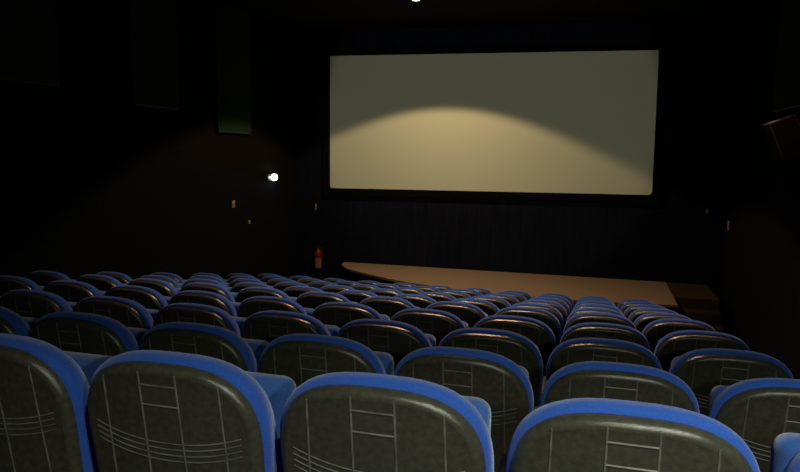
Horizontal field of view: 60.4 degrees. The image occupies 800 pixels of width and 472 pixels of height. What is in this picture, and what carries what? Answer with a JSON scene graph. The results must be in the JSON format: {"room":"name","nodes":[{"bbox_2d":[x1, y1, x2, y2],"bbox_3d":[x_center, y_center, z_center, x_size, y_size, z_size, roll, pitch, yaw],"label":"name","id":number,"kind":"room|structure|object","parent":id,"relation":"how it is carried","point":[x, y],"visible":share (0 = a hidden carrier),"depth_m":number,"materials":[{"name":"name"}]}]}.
{"room":"auditorium","nodes":[
{"label":"auditorium","id":0,"kind":"room"},
{"bbox_2d":[0,0,294,185],"bbox_3d":[-4.367,-0.284,6.653,0.200,5.830,15.600,3,7,16],"label":"wall","id":1,"kind":"structure","parent":0,"point":[91,102],"depth_m":9.84,"materials":[{"name":"fabric"}]},
{"bbox_2d":[0,126,295,279],"bbox_3d":[-4.270,0.280,6.693,0.020,4.504,15.600,3,7,16],"label":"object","id":2,"kind":"structure","parent":1,"relation":"attached to","point":[73,208],"depth_m":9.09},
{"bbox_2d":[128,0,178,109],"bbox_3d":[-3.345,-2.632,9.366,0.058,1.750,1.000,3,7,16],"label":"acoustic panel","id":3,"kind":"object","parent":1,"relation":"attached to","point":[152,23],"visible":1,"depth_m":9.33,"materials":[{"name":"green fabric"}]},
{"bbox_2d":[214,1,250,133],"bbox_3d":[-2.766,-2.733,11.424,0.058,2.040,1.090,3,7,16],"label":"acoustic panel","id":4,"kind":"object","parent":1,"relation":"attached to","point":[231,25],"visible":1,"depth_m":11.34,"materials":[{"name":"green fabric"}]},
{"bbox_2d":[216,0,759,31],"bbox_3d":[-0.302,-3.072,5.160,8.550,0.200,16.000,3,7,16],"label":"ceiling","id":5,"kind":"structure","parent":0,"point":[293,15],"depth_m":11.40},
{"bbox_2d":[295,17,741,304],"bbox_3d":[1.800,-0.988,13.080,8.550,5.830,0.200,3,7,16],"label":"wall","id":6,"kind":"structure","parent":0,"point":[673,239],"depth_m":12.67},
{"bbox_2d":[314,246,322,268],"bbox_3d":[-1.671,0.437,14.040,0.156,0.476,0.179,-1,7,-17],"label":"fire extinguisher","id":7,"kind":"object","parent":6,"relation":"attached to","point":[318,259],"visible":1,"depth_m":13.98,"materials":[{"name":"red metal"}]},
{"bbox_2d":[323,41,667,202],"bbox_3d":[1.549,-2.103,12.864,6.385,2.868,0.075,3,7,16],"label":"projection screen","id":8,"kind":"object","parent":6,"relation":"attached to","point":[569,121],"visible":1,"depth_m":12.76,"materials":[{"name":"fabric"}]},
{"bbox_2d":[729,0,799,199],"bbox_3d":[3.667,0.123,4.413,0.200,5.830,15.600,3,7,16],"label":"wall","id":9,"kind":"structure","parent":0,"point":[754,165],"depth_m":10.17,"materials":[{"name":"fabric"}]},
{"bbox_2d":[719,170,799,378],"bbox_3d":[3.552,0.676,4.512,0.020,4.504,15.600,3,7,16],"label":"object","id":10,"kind":"structure","parent":9,"relation":"attached to","point":[759,306],"depth_m":9.05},
{"bbox_2d":[762,114,799,159],"bbox_3d":[4.301,-1.099,7.662,0.442,0.490,0.306,3,7,16],"label":"wall speaker","id":11,"kind":"object","parent":9,"relation":"attached to","point":[783,134],"visible":1,"depth_m":7.53,"materials":[{"name":"plastic"}]},
{"bbox_2d":[762,125,781,158],"bbox_3d":[4.167,-1.049,7.709,0.164,0.370,0.280,3,7,16],"label":"grille","id":12,"kind":"object","parent":11,"relation":"attached to","point":[773,133],"depth_m":7.58,"materials":[{"name":"brown fabric"}]},
{"bbox_3d":[-0.376,1.582,5.740,8.150,2.478,15.600,3,7,16],"label":"floor","id":13,"kind":"structure","parent":0,"visible":0},
{"bbox_2d":[0,306,38,336],"bbox_3d":[-1.876,0.774,3.373,0.546,1.000,0.555,3,7,16],"label":"seat","id":14,"kind":"object","parent":13,"relation":"on","point":[11,322],"visible":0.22,"depth_m":3.06,"materials":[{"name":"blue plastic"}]},
{"bbox_2d":[21,316,38,329],"bbox_3d":[-1.863,0.634,3.393,0.456,0.475,0.114,3,7,16],"label":"seat cushion","id":15,"kind":"object","parent":14,"relation":"on","point":[30,321],"depth_m":3.33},
{"bbox_2d":[0,275,44,295],"bbox_3d":[-2.954,0.778,5.552,0.546,1.000,0.555,3,7,16],"label":"seat","id":16,"kind":"object","parent":13,"relation":"on","point":[7,283],"visible":0.12,"depth_m":5.24,"materials":[{"name":"fabric"}]},
{"bbox_2d":[0,289,77,317],"bbox_3d":[-2.161,0.793,4.372,0.546,1.000,0.555,3,7,16],"label":"seat","id":17,"kind":"object","parent":13,"relation":"on","point":[24,302],"visible":0.15,"depth_m":4.06,"materials":[{"name":"black plastic"}]},
{"bbox_2d":[26,271,75,285],"bbox_3d":[-3.231,0.796,6.646,0.546,1.000,0.555,3,7,16],"label":"seat","id":18,"kind":"object","parent":13,"relation":"on","point":[41,278],"visible":0.17,"depth_m":6.34,"materials":[{"name":"black plastic"}]},
{"bbox_2d":[27,271,70,279],"bbox_3d":[-3.268,0.614,6.481,0.536,0.600,0.193,3,7,16],"label":"cushion","id":19,"kind":"object","parent":18,"relation":"on","point":[48,275],"depth_m":6.34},
{"bbox_2d":[0,333,112,471],"bbox_3d":[-1.082,0.744,2.179,0.546,1.000,0.555,3,7,16],"label":"seat","id":20,"kind":"object","parent":13,"relation":"on","point":[45,423],"visible":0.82,"depth_m":1.88,"materials":[{"name":"black plastic"}]},
{"bbox_2d":[64,351,112,384],"bbox_3d":[-1.069,0.605,2.200,0.456,0.475,0.114,3,7,16],"label":"seat cushion","id":21,"kind":"object","parent":20,"relation":"on","point":[89,363],"depth_m":2.12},
{"bbox_2d":[43,280,106,301],"bbox_3d":[-2.425,0.805,5.405,0.546,1.000,0.555,3,7,16],"label":"seat","id":22,"kind":"object","parent":13,"relation":"on","point":[69,290],"visible":0.15,"depth_m":5.09,"materials":[{"name":"black plastic"}]},
{"bbox_2d":[44,280,101,295],"bbox_3d":[-2.462,0.623,5.239,0.536,0.600,0.193,3,7,16],"label":"cushion","id":23,"kind":"object","parent":22,"relation":"on","point":[82,288],"depth_m":5.09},
{"bbox_2d":[30,311,148,355],"bbox_3d":[-1.339,0.801,3.223,0.546,1.000,0.555,3,7,16],"label":"seat","id":24,"kind":"object","parent":13,"relation":"on","point":[81,332],"visible":0.31,"depth_m":2.91,"materials":[{"name":"black plastic"}]},
{"bbox_2d":[127,327,148,345],"bbox_3d":[-1.326,0.662,3.244,0.456,0.475,0.114,3,7,16],"label":"seat cushion","id":25,"kind":"object","parent":24,"relation":"on","point":[138,333],"depth_m":3.16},
{"bbox_2d":[76,274,126,290],"bbox_3d":[-2.702,0.823,6.499,0.546,1.000,0.555,3,7,16],"label":"seat","id":26,"kind":"object","parent":13,"relation":"on","point":[101,282],"visible":0.14,"depth_m":6.18,"materials":[{"name":"black plastic"}]},
{"bbox_2d":[76,274,121,285],"bbox_3d":[-2.739,0.641,6.333,0.536,0.600,0.193,3,7,16],"label":"cushion","id":27,"kind":"object","parent":26,"relation":"on","point":[102,280],"depth_m":6.18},
{"bbox_2d":[97,272,131,283],"bbox_3d":[-3.002,0.851,7.521,0.546,1.000,0.555,3,7,16],"label":"seat","id":28,"kind":"object","parent":13,"relation":"on","point":[124,279],"visible":0.12,"depth_m":7.20,"materials":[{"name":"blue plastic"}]},
{"bbox_2d":[73,296,158,328],"bbox_3d":[-1.632,0.820,4.225,0.546,1.000,0.555,3,7,16],"label":"seat","id":29,"kind":"object","parent":13,"relation":"on","point":[130,313],"visible":0.17,"depth_m":3.91,"materials":[{"name":"black plastic"}]},
{"bbox_2d":[147,309,158,320],"bbox_3d":[-1.619,0.681,4.246,0.456,0.475,0.114,3,7,16],"label":"seat cushion","id":30,"kind":"object","parent":29,"relation":"on","point":[153,312],"depth_m":4.16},
{"bbox_2d":[104,285,170,309],"bbox_3d":[-1.896,0.832,5.257,0.546,1.000,0.555,3,7,16],"label":"seat","id":31,"kind":"object","parent":13,"relation":"on","point":[149,298],"visible":0.16,"depth_m":4.94,"materials":[{"name":"black plastic"}]},
{"bbox_2d":[127,278,180,296],"bbox_3d":[-2.173,0.850,6.351,0.546,1.000,0.555,3,7,16],"label":"seat","id":32,"kind":"object","parent":13,"relation":"on","point":[164,288],"visible":0.1,"depth_m":6.03,"materials":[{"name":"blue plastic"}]},
{"bbox_2d":[140,275,182,287],"bbox_3d":[-2.473,0.878,7.373,0.546,1.000,0.555,3,7,16],"label":"seat","id":33,"kind":"object","parent":13,"relation":"on","point":[171,281],"visible":0.07,"depth_m":7.07,"materials":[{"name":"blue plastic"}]},
{"bbox_2d":[150,272,186,283],"bbox_3d":[-2.750,0.905,8.411,0.546,1.000,0.555,3,7,16],"label":"seat","id":34,"kind":"object","parent":13,"relation":"on","point":[175,277],"visible":0.06,"depth_m":8.10,"materials":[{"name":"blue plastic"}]},
{"bbox_2d":[88,350,295,471],"bbox_3d":[-0.539,0.772,2.027,0.546,1.000,0.555,3,7,16],"label":"seat","id":35,"kind":"object","parent":13,"relation":"on","point":[149,410],"visible":0.93,"depth_m":1.74,"materials":[{"name":"black plastic"}]},
{"bbox_2d":[245,371,295,471],"bbox_3d":[-0.527,0.632,2.048,0.456,0.475,0.114,3,7,16],"label":"seat cushion","id":36,"kind":"object","parent":35,"relation":"on","point":[278,388],"depth_m":1.94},
{"bbox_2d":[153,303,246,335],"bbox_3d":[-1.103,0.847,4.077,0.546,1.000,0.555,3,7,16],"label":"seat","id":37,"kind":"object","parent":13,"relation":"on","point":[175,312],"visible":0.27,"depth_m":3.77,"materials":[{"name":"black plastic"}]},
{"bbox_2d":[232,316,246,331],"bbox_3d":[-1.090,0.707,4.098,0.456,0.475,0.114,3,7,16],"label":"seat cushion","id":38,"kind":"object","parent":37,"relation":"on","point":[239,320],"depth_m":4.00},
{"bbox_2d":[139,322,268,372],"bbox_3d":[-0.802,0.828,3.073,0.546,1.000,0.555,3,7,16],"label":"seat","id":39,"kind":"object","parent":13,"relation":"on","point":[217,342],"visible":0.2,"depth_m":2.77,"materials":[{"name":"black plastic"}]},
{"bbox_2d":[243,338,268,372],"bbox_3d":[-0.789,0.689,3.094,0.456,0.475,0.114,3,7,16],"label":"seat cushion","id":40,"kind":"object","parent":39,"relation":"on","point":[257,346],"depth_m":2.99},
{"bbox_2d":[168,290,240,316],"bbox_3d":[-1.367,0.858,5.110,0.546,1.000,0.555,3,7,16],"label":"seat","id":41,"kind":"object","parent":13,"relation":"on","point":[188,296],"visible":0.19,"depth_m":4.80,"materials":[{"name":"black plastic"}]},
{"bbox_2d":[182,278,231,290],"bbox_3d":[-1.944,0.905,7.225,0.546,1.000,0.555,3,7,16],"label":"seat","id":42,"kind":"object","parent":13,"relation":"on","point":[195,279],"visible":0.08,"depth_m":6.94,"materials":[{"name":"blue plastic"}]},
{"bbox_2d":[187,275,229,286],"bbox_3d":[-2.221,0.932,8.263,0.546,1.000,0.555,3,7,16],"label":"seat","id":43,"kind":"object","parent":13,"relation":"on","point":[196,276],"visible":0.05,"depth_m":7.97,"materials":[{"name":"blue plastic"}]},
{"bbox_2d":[180,282,237,301],"bbox_3d":[-1.644,0.876,6.204,0.546,1.000,0.555,3,7,16],"label":"seat","id":44,"kind":"object","parent":13,"relation":"on","point":[199,286],"visible":0.16,"depth_m":5.90,"materials":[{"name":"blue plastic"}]},
{"bbox_2d":[228,278,272,287],"bbox_3d":[-1.692,0.959,8.115,0.546,1.000,0.555,3,7,16],"label":"seat","id":45,"kind":"object","parent":13,"relation":"on","point":[236,281],"visible":0.09,"depth_m":7.83,"materials":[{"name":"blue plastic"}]},
{"bbox_2d":[230,282,271,292],"bbox_3d":[-1.415,0.932,7.078,0.546,1.000,0.555,3,7,16],"label":"seat","id":46,"kind":"object","parent":13,"relation":"on","point":[238,287],"visible":0.06,"depth_m":6.79,"materials":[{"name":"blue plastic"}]},
{"bbox_2d":[235,287,296,302],"bbox_3d":[-1.115,0.903,6.056,0.546,1.000,0.555,3,7,16],"label":"seat","id":47,"kind":"object","parent":13,"relation":"on","point":[245,293],"visible":0.13,"depth_m":5.76,"materials":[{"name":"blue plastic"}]},
{"bbox_2d":[237,296,313,317],"bbox_3d":[-0.838,0.885,4.962,0.546,1.000,0.555,3,7,16],"label":"seat","id":48,"kind":"object","parent":13,"relation":"on","point":[249,306],"visible":0.2,"depth_m":4.67,"materials":[{"name":"black plastic"}]},
{"bbox_2d":[240,310,339,342],"bbox_3d":[-0.574,0.874,3.930,0.546,1.000,0.555,3,7,16],"label":"seat","id":49,"kind":"object","parent":13,"relation":"on","point":[269,325],"visible":0.28,"depth_m":3.63,"materials":[{"name":"black plastic"}]},
{"bbox_2d":[325,325,339,335],"bbox_3d":[-0.561,0.734,3.951,0.456,0.475,0.114,3,7,16],"label":"seat cushion","id":50,"kind":"object","parent":49,"relation":"on","point":[333,329],"depth_m":3.85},
{"bbox_2d":[273,281,307,290],"bbox_3d":[-1.163,0.985,7.968,0.546,1.000,0.555,3,7,16],"label":"seat","id":51,"kind":"object","parent":13,"relation":"on","point":[281,286],"visible":0.09,"depth_m":7.68,"materials":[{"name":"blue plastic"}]},
{"bbox_2d":[282,286,323,297],"bbox_3d":[-0.886,0.959,6.930,0.546,1.000,0.555,3,7,16],"label":"seat","id":52,"kind":"object","parent":13,"relation":"on","point":[293,291],"visible":0.09,"depth_m":6.64,"materials":[{"name":"black plastic"}]},
{"bbox_2d":[282,286,323,291],"bbox_3d":[-0.923,0.777,6.765,0.536,0.600,0.193,3,7,16],"label":"cushion","id":53,"kind":"object","parent":52,"relation":"on","point":[293,288],"depth_m":6.63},
{"bbox_2d":[307,281,336,288],"bbox_3d":[-0.916,1.039,8.862,0.546,1.000,0.555,3,7,16],"label":"seat","id":54,"kind":"object","parent":13,"relation":"on","point":[317,284],"visible":0.09,"depth_m":8.56,"materials":[{"name":"fabric"}]},
{"bbox_2d":[295,291,356,309],"bbox_3d":[-0.585,0.930,5.909,0.546,1.000,0.555,3,7,16],"label":"seat","id":55,"kind":"object","parent":13,"relation":"on","point":[313,299],"visible":0.18,"depth_m":5.61,"materials":[{"name":"black plastic"}]},
{"bbox_2d":[295,291,350,302],"bbox_3d":[-0.622,0.748,5.743,0.536,0.600,0.193,3,7,16],"label":"cushion","id":56,"kind":"object","parent":55,"relation":"on","point":[305,297],"depth_m":5.61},
{"bbox_2d":[259,333,393,387],"bbox_3d":[-0.266,0.855,2.923,0.546,1.000,0.555,3,7,16],"label":"seat","id":57,"kind":"object","parent":13,"relation":"on","point":[301,357],"visible":0.33,"depth_m":2.63,"materials":[{"name":"black plastic"}]},
{"bbox_2d":[373,351,393,374],"bbox_3d":[-0.253,0.716,2.944,0.456,0.475,0.114,3,7,16],"label":"seat cushion","id":58,"kind":"object","parent":57,"relation":"on","point":[387,360],"depth_m":2.85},
{"bbox_2d":[320,285,354,293],"bbox_3d":[-0.633,1.012,7.820,0.546,1.000,0.555,3,7,16],"label":"seat","id":59,"kind":"object","parent":13,"relation":"on","point":[328,288],"visible":0.1,"depth_m":7.52,"materials":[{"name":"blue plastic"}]},
{"bbox_2d":[320,285,354,289],"bbox_3d":[-0.670,0.831,7.655,0.536,0.600,0.193,3,7,16],"label":"cushion","id":60,"kind":"object","parent":59,"relation":"on","point":[328,287],"depth_m":7.52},
{"bbox_2d":[311,302,389,328],"bbox_3d":[-0.309,0.912,4.814,0.546,1.000,0.555,3,7,16],"label":"seat","id":61,"kind":"object","parent":13,"relation":"on","point":[339,314],"visible":0.2,"depth_m":4.52,"materials":[{"name":"black plastic"}]},
{"bbox_2d":[311,302,382,318],"bbox_3d":[-0.346,0.731,4.649,0.536,0.600,0.193,3,7,16],"label":"cushion","id":62,"kind":"object","parent":61,"relation":"on","point":[366,312],"depth_m":4.52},
{"bbox_2d":[337,290,377,303],"bbox_3d":[-0.356,0.985,6.783,0.546,1.000,0.555,3,7,16],"label":"seat","id":63,"kind":"object","parent":13,"relation":"on","point":[357,296],"visible":0.09,"depth_m":6.47,"materials":[{"name":"black plastic"}]},
{"bbox_2d":[337,290,377,295],"bbox_3d":[-0.394,0.804,6.617,0.536,0.600,0.193,3,7,16],"label":"cushion","id":64,"kind":"object","parent":63,"relation":"on","point":[345,292],"depth_m":6.48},
{"bbox_2d":[349,284,378,290],"bbox_3d":[-0.387,1.065,8.714,0.546,1.000,0.555,3,7,16],"label":"seat","id":65,"kind":"object","parent":13,"relation":"on","point":[365,287],"visible":0.04,"depth_m":8.41,"materials":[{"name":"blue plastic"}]},
{"bbox_2d":[336,319,435,371],"bbox_3d":[-0.044,0.900,3.782,0.546,1.000,0.555,3,7,16],"label":"seat","id":66,"kind":"object","parent":13,"relation":"on","point":[398,339],"visible":0.27,"depth_m":3.47,"materials":[{"name":"black plastic"}]},
{"bbox_2d":[336,319,431,346],"bbox_3d":[-0.082,0.719,3.617,0.536,0.600,0.193,3,7,16],"label":"cushion","id":67,"kind":"object","parent":66,"relation":"on","point":[415,337],"depth_m":3.48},
{"bbox_2d":[424,333,435,346],"bbox_3d":[-0.032,0.761,3.803,0.456,0.475,0.114,3,7,16],"label":"seat cushion","id":68,"kind":"object","parent":66,"relation":"on","point":[431,338],"depth_m":3.71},
{"bbox_2d":[369,288,403,296],"bbox_3d":[-0.104,1.039,7.673,0.546,1.000,0.555,3,7,16],"label":"seat","id":69,"kind":"object","parent":13,"relation":"on","point":[378,291],"visible":0.06,"depth_m":7.36,"materials":[{"name":"black plastic"}]},
{"bbox_2d":[369,288,403,293],"bbox_3d":[-0.141,0.858,7.507,0.536,0.600,0.193,3,7,16],"label":"cushion","id":70,"kind":"object","parent":69,"relation":"on","point":[378,290],"depth_m":7.37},
{"bbox_2d":[360,296,419,319],"bbox_3d":[-0.056,0.957,5.761,0.546,1.000,0.555,3,7,16],"label":"seat","id":71,"kind":"object","parent":13,"relation":"on","point":[386,305],"visible":0.19,"depth_m":5.45,"materials":[{"name":"black plastic"}]},
{"bbox_2d":[360,296,415,307],"bbox_3d":[-0.093,0.775,5.596,0.536,0.600,0.193,3,7,16],"label":"cushion","id":72,"kind":"object","parent":71,"relation":"on","point":[400,303],"depth_m":5.46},
{"bbox_2d":[280,372,506,471],"bbox_3d":[0.003,0.799,1.876,0.546,1.000,0.555,3,7,16],"label":"seat","id":73,"kind":"object","parent":13,"relation":"on","point":[336,421],"visible":0.98,"depth_m":1.58,"materials":[{"name":"black plastic"}]},
{"bbox_2d":[463,396,490,435],"bbox_3d":[0.016,0.660,1.897,0.456,0.475,0.114,3,7,16],"label":"seat cushion","id":74,"kind":"object","parent":73,"relation":"on","point":[481,405],"depth_m":1.80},
{"bbox_2d":[394,287,423,293],"bbox_3d":[0.142,1.092,8.567,0.546,1.000,0.555,3,7,16],"label":"seat","id":75,"kind":"object","parent":13,"relation":"on","point":[406,290],"visible":0.07,"depth_m":8.26,"materials":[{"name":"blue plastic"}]},
{"bbox_2d":[394,294,436,308],"bbox_3d":[0.173,1.012,6.635,0.546,1.000,0.555,3,7,16],"label":"seat","id":76,"kind":"object","parent":13,"relation":"on","point":[421,301],"visible":0.09,"depth_m":6.32,"materials":[{"name":"black plastic"}]},
{"bbox_2d":[394,294,436,302],"bbox_3d":[0.136,0.831,6.470,0.536,0.600,0.193,3,7,16],"label":"seat back","id":77,"kind":"object","parent":76,"relation":"on","point":[418,298],"depth_m":6.32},
{"bbox_2d":[391,308,468,345],"bbox_3d":[0.221,0.939,4.667,0.546,1.000,0.555,3,7,16],"label":"seat","id":78,"kind":"object","parent":13,"relation":"on","point":[437,323],"visible":0.23,"depth_m":4.36,"materials":[{"name":"black plastic"}]},
{"bbox_2d":[391,308,465,327],"bbox_3d":[0.183,0.757,4.501,0.536,0.600,0.193,3,7,16],"label":"seat back","id":79,"kind":"object","parent":78,"relation":"on","point":[450,320],"depth_m":4.36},
{"bbox_2d":[418,292,455,301],"bbox_3d":[0.425,1.066,7.525,0.546,1.000,0.555,3,7,16],"label":"seat","id":80,"kind":"object","parent":13,"relation":"on","point":[437,296],"visible":0.09,"depth_m":7.21,"materials":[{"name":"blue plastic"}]},
{"bbox_2d":[439,290,470,298],"bbox_3d":[0.671,1.119,8.419,0.546,1.000,0.555,3,7,16],"label":"seat","id":81,"kind":"object","parent":13,"relation":"on","point":[457,294],"visible":0.1,"depth_m":8.10,"materials":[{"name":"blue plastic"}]},
{"bbox_2d":[426,301,487,327],"bbox_3d":[0.473,0.984,5.614,0.546,1.000,0.555,3,7,16],"label":"seat","id":82,"kind":"object","parent":13,"relation":"on","point":[471,314],"visible":0.16,"depth_m":5.29,"materials":[{"name":"black plastic"}]},
{"bbox_2d":[426,301,486,317],"bbox_3d":[0.436,0.802,5.448,0.536,0.600,0.193,3,7,16],"label":"seat back","id":83,"kind":"object","parent":82,"relation":"on","point":[471,311],"depth_m":5.30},
{"bbox_2d":[394,346,538,471],"bbox_3d":[0.271,0.882,2.774,0.546,1.000,0.555,3,7,16],"label":"seat","id":84,"kind":"object","parent":13,"relation":"on","point":[505,385],"visible":0.38,"depth_m":2.47,"materials":[{"name":"black plastic"}]},
{"bbox_2d":[394,346,533,412],"bbox_3d":[0.234,0.701,2.608,0.536,0.600,0.193,3,7,16],"label":"cushion","id":85,"kind":"object","parent":84,"relation":"on","point":[513,393],"depth_m":2.46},
{"bbox_2d":[452,298,499,315],"bbox_3d":[0.702,1.039,6.488,0.546,1.000,0.555,3,7,16],"label":"seat","id":86,"kind":"object","parent":13,"relation":"on","point":[489,308],"visible":0.09,"depth_m":6.16,"materials":[{"name":"black plastic"}]},
{"bbox_2d":[470,296,510,309],"bbox_3d":[0.954,1.093,7.378,0.546,1.000,0.555,3,7,16],"label":"seat","id":87,"kind":"object","parent":13,"relation":"on","point":[500,303],"visible":0.1,"depth_m":7.05,"materials":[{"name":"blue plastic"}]},
{"bbox_2d":[439,328,545,406],"bbox_3d":[0.485,0.927,3.635,0.546,1.000,0.555,3,7,16],"label":"seat","id":88,"kind":"object","parent":13,"relation":"on","point":[516,347],"visible":0.31,"depth_m":3.32,"materials":[{"name":"black plastic"}]},
{"bbox_2d":[483,293,519,305],"bbox_3d":[1.201,1.146,8.272,0.546,1.000,0.555,3,7,16],"label":"seat","id":89,"kind":"object","parent":13,"relation":"on","point":[512,300],"visible":0.12,"depth_m":7.95,"materials":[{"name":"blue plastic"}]},
{"bbox_2d":[474,315,555,375],"bbox_3d":[0.750,0.966,4.519,0.546,1.000,0.555,3,7,16],"label":"seat","id":90,"kind":"object","parent":13,"relation":"on","point":[538,332],"visible":0.23,"depth_m":4.20,"materials":[{"name":"black plastic"}]},
{"bbox_2d":[474,315,555,348],"bbox_3d":[0.713,0.784,4.354,0.536,0.600,0.193,3,7,16],"label":"cushion","id":91,"kind":"object","parent":90,"relation":"on","point":[541,335],"depth_m":4.20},
{"bbox_2d":[495,306,560,346],"bbox_3d":[1.002,1.010,5.466,0.546,1.000,0.555,3,7,16],"label":"seat","id":92,"kind":"object","parent":13,"relation":"on","point":[544,316],"visible":0.18,"depth_m":5.15,"materials":[{"name":"fabric"}]},
{"bbox_2d":[341,262,723,332],"bbox_3d":[1.840,1.160,12.066,6.820,0.690,2.170,3,7,16],"label":"stage","id":93,"kind":"object","parent":13,"relation":"on","point":[697,302],"visible":0.4,"depth_m":11.91,"materials":[{"name":"wood"}]},
{"bbox_2d":[510,303,563,336],"bbox_3d":[1.231,1.066,6.340,0.546,1.000,0.555,3,7,16],"label":"seat","id":94,"kind":"object","parent":13,"relation":"on","point":[554,311],"visible":0.09,"depth_m":6.03,"materials":[{"name":"fabric"}]},
{"bbox_2d":[521,299,567,327],"bbox_3d":[1.483,1.119,7.230,0.546,1.000,0.555,3,7,16],"label":"seat","id":95,"kind":"object","parent":13,"relation":"on","point":[559,307],"visible":0.08,"depth_m":6.91,"materials":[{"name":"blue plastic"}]},
{"bbox_2d":[529,297,569,315],"bbox_3d":[1.730,1.173,8.124,0.546,1.000,0.555,3,7,16],"label":"seat","id":96,"kind":"object","parent":13,"relation":"on","point":[564,304],"visible":0.1,"depth_m":7.81,"materials":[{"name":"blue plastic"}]},
{"bbox_2d":[566,307,625,322],"bbox_3d":[1.760,1.093,6.193,0.546,1.000,0.555,3,7,16],"label":"seat","id":97,"kind":"object","parent":13,"relation":"on","point":[587,309],"visible":0.08,"depth_m":5.91,"materials":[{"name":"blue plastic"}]},
{"bbox_2d":[571,304,622,313],"bbox_3d":[2.012,1.146,7.083,0.546,1.000,0.555,3,7,16],"label":"seat","id":98,"kind":"object","parent":13,"relation":"on","point":[582,305],"visible":0.04,"depth_m":6.79,"materials":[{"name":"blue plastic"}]},
{"bbox_2d":[563,312,636,333],"bbox_3d":[1.531,1.037,5.318,0.546,1.000,0.555,3,7,16],"label":"seat","id":99,"kind":"object","parent":13,"relation":"on","point":[584,317],"visible":0.2,"depth_m":5.02,"materials":[{"name":"black plastic"}]},
{"bbox_2d":[546,337,661,381],"bbox_3d":[1.014,0.954,3.487,0.546,1.000,0.555,3,7,16],"label":"seat","id":100,"kind":"object","parent":13,"relation":"on","point":[584,349],"visible":0.22,"depth_m":3.19,"materials":[{"name":"black plastic"}]},
{"bbox_2d":[560,322,650,350],"bbox_3d":[1.279,0.992,4.372,0.546,1.000,0.555,3,7,16],"label":"seat","id":101,"kind":"object","parent":13,"relation":"on","point":[587,329],"visible":0.26,"depth_m":4.07,"materials":[{"name":"black plastic"}]},
{"bbox_2d":[540,361,699,412],"bbox_3d":[0.808,0.910,2.624,0.546,1.000,0.555,3,7,16],"label":"seat","id":102,"kind":"object","parent":13,"relation":"on","point":[588,379],"visible":0.38,"depth_m":2.32,"materials":[{"name":"black plastic"}]},
{"bbox_2d":[506,398,759,471],"bbox_3d":[0.546,0.827,1.725,0.546,1.000,0.555,3,7,16],"label":"seat","id":103,"kind":"object","parent":13,"relation":"on","point":[575,434],"visible":1,"depth_m":1.43,"materials":[{"name":"black plastic"}]},
{"bbox_2d":[623,304,665,318],"bbox_3d":[2.788,1.226,7.829,0.546,1.000,0.555,3,7,16],"label":"seat","id":104,"kind":"object","parent":13,"relation":"on","point":[629,310],"visible":0.08,"depth_m":7.57,"materials":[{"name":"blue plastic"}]},
{"bbox_2d":[628,308,677,322],"bbox_3d":[2.542,1.173,6.935,0.546,1.000,0.555,3,7,16],"label":"seat","id":105,"kind":"object","parent":13,"relation":"on","point":[634,315],"visible":0.11,"depth_m":6.67,"materials":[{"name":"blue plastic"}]},
{"bbox_2d":[633,312,690,332],"bbox_3d":[2.289,1.119,6.045,0.546,1.000,0.555,3,7,16],"label":"seat","id":106,"kind":"object","parent":13,"relation":"on","point":[642,321],"visible":0.09,"depth_m":5.78,"materials":[{"name":"fabric"}]},
{"bbox_2d":[633,312,690,324],"bbox_3d":[2.252,0.938,5.880,0.536,0.600,0.193,3,7,16],"label":"seat back","id":107,"kind":"object","parent":106,"relation":"on","point":[644,319],"depth_m":5.78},
{"bbox_2d":[642,318,715,353],"bbox_3d":[2.060,1.064,5.171,0.546,1.000,0.555,3,7,16],"label":"seat","id":108,"kind":"object","parent":13,"relation":"on","point":[654,331],"visible":0.13,"depth_m":4.90,"materials":[{"name":"black plastic"}]},
{"bbox_2d":[642,318,715,334],"bbox_3d":[2.023,0.882,5.005,0.536,0.600,0.193,3,7,16],"label":"cushion","id":109,"kind":"object","parent":108,"relation":"on","point":[657,327],"depth_m":4.90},
{"bbox_2d":[654,330,749,371],"bbox_3d":[1.808,1.019,4.224,0.546,1.000,0.555,3,7,16],"label":"seat","id":110,"kind":"object","parent":13,"relation":"on","point":[672,345],"visible":0.23,"depth_m":3.95,"materials":[{"name":"black plastic"}]},
{"bbox_2d":[654,330,749,356],"bbox_3d":[1.771,0.838,4.059,0.536,0.600,0.193,3,7,16],"label":"cushion","id":111,"kind":"object","parent":110,"relation":"on","point":[670,345],"depth_m":3.96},
{"bbox_2d":[669,348,793,415],"bbox_3d":[1.543,0.981,3.340,0.546,1.000,0.555,3,7,16],"label":"seat","id":112,"kind":"object","parent":13,"relation":"on","point":[702,370],"visible":0.2,"depth_m":3.06,"materials":[{"name":"black plastic"}]},
{"bbox_2d":[669,348,793,378],"bbox_3d":[1.506,0.799,3.174,0.536,0.600,0.193,3,7,16],"label":"cushion","id":113,"kind":"object","parent":112,"relation":"on","point":[684,367],"depth_m":3.07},
{"bbox_2d":[708,378,799,471],"bbox_3d":[1.345,0.937,2.474,0.546,1.000,0.555,3,7,16],"label":"seat","id":114,"kind":"object","parent":13,"relation":"on","point":[759,410],"visible":0.5,"depth_m":2.23,"materials":[{"name":"black plastic"}]},
{"bbox_2d":[708,385,728,413],"bbox_3d":[1.358,0.798,2.495,0.456,0.475,0.114,3,7,16],"label":"seat cushion","id":115,"kind":"object","parent":114,"relation":"on","point":[715,391],"depth_m":2.52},
{"bbox_2d":[708,378,799,418],"bbox_3d":[1.308,0.755,2.309,0.536,0.600,0.193,3,7,16],"label":"cushion","id":116,"kind":"object","parent":114,"relation":"on","point":[731,403],"depth_m":2.23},
{"bbox_2d":[769,433,799,471],"bbox_3d":[1.088,0.854,1.573,0.546,1.000,0.555,3,7,16],"label":"seat","id":117,"kind":"object","parent":13,"relation":"on","point":[785,448],"visible":1,"depth_m":1.60,"materials":[{"name":"blue fabric"}]},
{"bbox_2d":[784,451,799,471],"bbox_3d":[1.051,0.673,1.408,0.536,0.600,0.193,3,7,16],"label":"cushion","id":118,"kind":"object","parent":117,"relation":"on","point":[794,464],"depth_m":1.41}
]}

